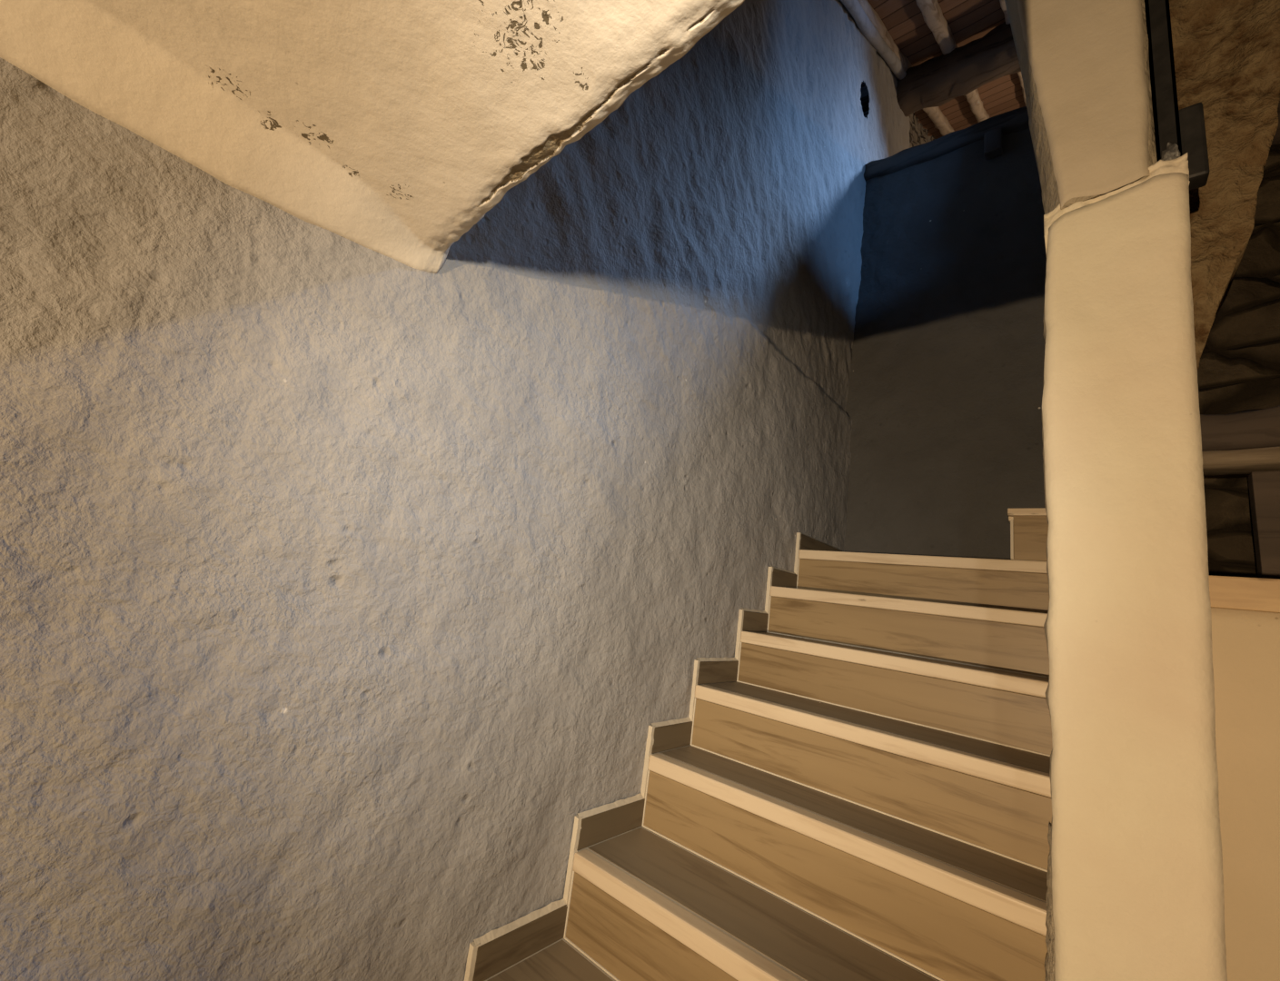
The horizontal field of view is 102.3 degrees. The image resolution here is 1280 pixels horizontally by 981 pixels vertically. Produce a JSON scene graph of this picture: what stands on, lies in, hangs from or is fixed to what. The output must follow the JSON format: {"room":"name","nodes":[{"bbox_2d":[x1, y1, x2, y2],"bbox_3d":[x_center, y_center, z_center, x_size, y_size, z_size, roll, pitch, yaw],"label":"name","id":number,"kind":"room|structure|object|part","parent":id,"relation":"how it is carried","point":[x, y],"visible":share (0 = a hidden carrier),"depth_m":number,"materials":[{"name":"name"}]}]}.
{"room":"stairwell","nodes":[
{"label":"stairwell","id":0,"kind":"room"},
{"bbox_2d":[0,0,744,273],"bbox_3d":[-1.109,-0.956,-0.430,0.978,0.331,3.348,-2,-15,40],"label":"ceiling","id":1,"kind":"structure","parent":0,"point":[391,128],"depth_m":0.68,"materials":[{"name":"white paint"}]},
{"bbox_2d":[0,0,910,980],"bbox_3d":[-0.422,-1.213,1.445,0.464,5.640,6.860,-2,-15,40],"label":"wall","id":2,"kind":"structure","parent":0,"point":[340,577],"depth_m":0.97,"materials":[{"name":"grey paint"}]},
{"bbox_2d":[908,112,936,148],"bbox_3d":[2.895,-2.647,5.242,0.102,3.773,2.600,-2,-15,40],"label":"wall","id":3,"kind":"structure","parent":0,"point":[918,135],"depth_m":5.10,"materials":[{"name":"grey stone"}]},
{"bbox_2d":[896,21,1021,116],"bbox_3d":[3.108,-3.239,3.483,2.825,0.369,0.314,0,-14,35],"label":"purlin","id":4,"kind":"object","parent":3,"relation":"attached to","point":[937,81],"visible":0.44,"depth_m":3.88,"materials":[{"name":"brown wood"}]},
{"bbox_2d":[840,0,906,79],"bbox_3d":[1.566,-3.059,3.463,0.083,0.852,1.529,-2,-15,40],"label":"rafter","id":5,"kind":"object","parent":4,"relation":"on","point":[854,7],"visible":0.98,"depth_m":3.44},
{"bbox_2d":[858,0,954,136],"bbox_3d":[2.602,-3.541,4.689,0.099,2.211,4.044,-2,-15,41],"label":"rafter","id":6,"kind":"object","parent":4,"relation":"on","point":[940,122],"visible":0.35,"depth_m":3.86,"materials":[{"name":"brown wood"}]},
{"bbox_2d":[915,0,989,122],"bbox_3d":[2.841,-3.550,4.488,0.110,2.212,4.045,-2,-15,41],"label":"rafter","id":7,"kind":"object","parent":4,"relation":"on","point":[931,10],"visible":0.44,"depth_m":3.66,"materials":[{"name":"brown wood"}]},
{"bbox_2d":[853,0,1025,138],"bbox_3d":[1.617,-2.910,1.876,3.400,5.141,9.500,-2,-15,40],"label":"ceiling","id":8,"kind":"structure","parent":0,"point":[968,21],"depth_m":3.80,"materials":[{"name":"brown wood"}]},
{"bbox_2d":[999,0,1026,106],"bbox_3d":[3.134,-3.560,4.237,0.116,2.207,4.043,-2,-15,41],"label":"rafter","id":9,"kind":"object","parent":8,"relation":"attached to","point":[1002,2],"visible":0.12,"depth_m":3.65,"materials":[{"name":"brown wood"}]},
{"bbox_2d":[843,127,1046,559],"bbox_3d":[2.174,0.017,2.249,2.600,4.240,0.230,-2,-15,40],"label":"wall","id":10,"kind":"structure","parent":0,"point":[944,405],"depth_m":2.79,"materials":[{"name":"paint"}]},
{"bbox_2d":[863,106,1029,180],"bbox_3d":[2.442,-1.999,2.595,2.539,0.309,0.230,-2,-15,40],"label":"wall plate","id":11,"kind":"object","parent":10,"relation":"on","point":[1017,120],"visible":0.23,"depth_m":3.03,"materials":[{"name":"blue paint"}]},
{"bbox_2d":[983,127,1002,159],"bbox_3d":[1.961,-1.923,2.861,0.080,0.135,0.065,-2,-15,40],"label":"wooden block","id":12,"kind":"object","parent":10,"relation":"attached to","point":[993,140],"visible":1,"depth_m":2.84,"materials":[{"name":"wood"}]},
{"bbox_2d":[1169,0,1279,980],"bbox_3d":[1.902,-0.338,0.558,2.000,4.200,0.333,-2,-15,40],"label":"wall","id":13,"kind":"structure","parent":0,"point":[1226,53],"depth_m":1.05,"materials":[{"name":"beige paint"}]},
{"bbox_2d":[1208,575,1279,613],"bbox_3d":[1.838,0.192,0.437,1.970,0.057,0.332,-2,-15,40],"label":"board","id":14,"kind":"object","parent":13,"relation":"on","point":[1241,593],"visible":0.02,"depth_m":0.90,"materials":[{"name":"beige wood"}]},
{"bbox_2d":[1197,143,1279,577],"bbox_3d":[2.657,-0.686,1.397,1.920,3.600,0.100,-2,-15,40],"label":"wall","id":15,"kind":"structure","parent":0,"point":[1238,370],"depth_m":1.80,"materials":[{"name":"brown stone"}]},
{"bbox_2d":[1201,446,1279,477],"bbox_3d":[2.512,-0.112,1.195,1.910,0.071,0.179,-2,-15,40],"label":"shelf","id":16,"kind":"object","parent":15,"relation":"attached to","point":[1233,463],"visible":0.48,"depth_m":1.64,"materials":[{"name":"brown wood"}]},
{"bbox_2d":[1200,405,1279,451],"bbox_3d":[2.549,-0.220,1.242,1.911,0.181,0.176,-2,-15,40],"label":"lintel","id":17,"kind":"object","parent":16,"relation":"on","point":[1258,428],"visible":0.41,"depth_m":1.67,"materials":[{"name":"brown wood"}]},
{"bbox_2d":[1271,99,1279,144],"bbox_3d":[1.549,-1.523,1.428,3.600,0.150,9.200,-2,-15,40],"label":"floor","id":18,"kind":"structure","parent":0,"point":[1276,139],"depth_m":1.83,"materials":[{"name":"brown wood"}]},
{"bbox_3d":[0.242,1.416,-0.615,3.300,0.100,6.100,-2,-15,40],"label":"floor","id":19,"kind":"structure","parent":0,"visible":0},
{"bbox_2d":[463,507,1052,980],"bbox_3d":[0.648,0.767,1.395,1.154,2.050,2.622,-2,-15,40],"label":"staircase","id":20,"kind":"structure","parent":19,"relation":"on","point":[861,791],"depth_m":1.30,"materials":[{"name":"wood"}]},
{"bbox_2d":[1004,0,1227,980],"bbox_3d":[0.901,-0.356,1.139,0.423,4.200,0.346,-2,-15,40],"label":"pillar","id":21,"kind":"structure","parent":19,"relation":"on","point":[1135,877],"depth_m":0.86,"materials":[{"name":"beige paint"}]},
{"bbox_2d":[1144,0,1209,190],"bbox_3d":[1.146,-1.494,1.156,0.070,1.918,0.100,-2,-15,40],"label":"steel post","id":22,"kind":"object","parent":21,"relation":"on","point":[1177,133],"visible":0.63,"depth_m":0.99,"materials":[{"name":"black metal"}]},
{"bbox_3d":[1.053,-0.655,0.984,0.034,0.160,0.040,-2,-15,40],"label":"foot plate","id":23,"kind":"part","parent":22,"relation":"part of","materials":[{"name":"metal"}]},
{"bbox_2d":[1247,470,1279,578],"bbox_3d":[1.914,0.940,1.407,0.195,2.050,0.060,-2,-15,40],"label":"plank","id":24,"kind":"object","parent":19,"relation":"on","point":[1264,486],"visible":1,"depth_m":1.61,"materials":[{"name":"brown wood"}]}
]}

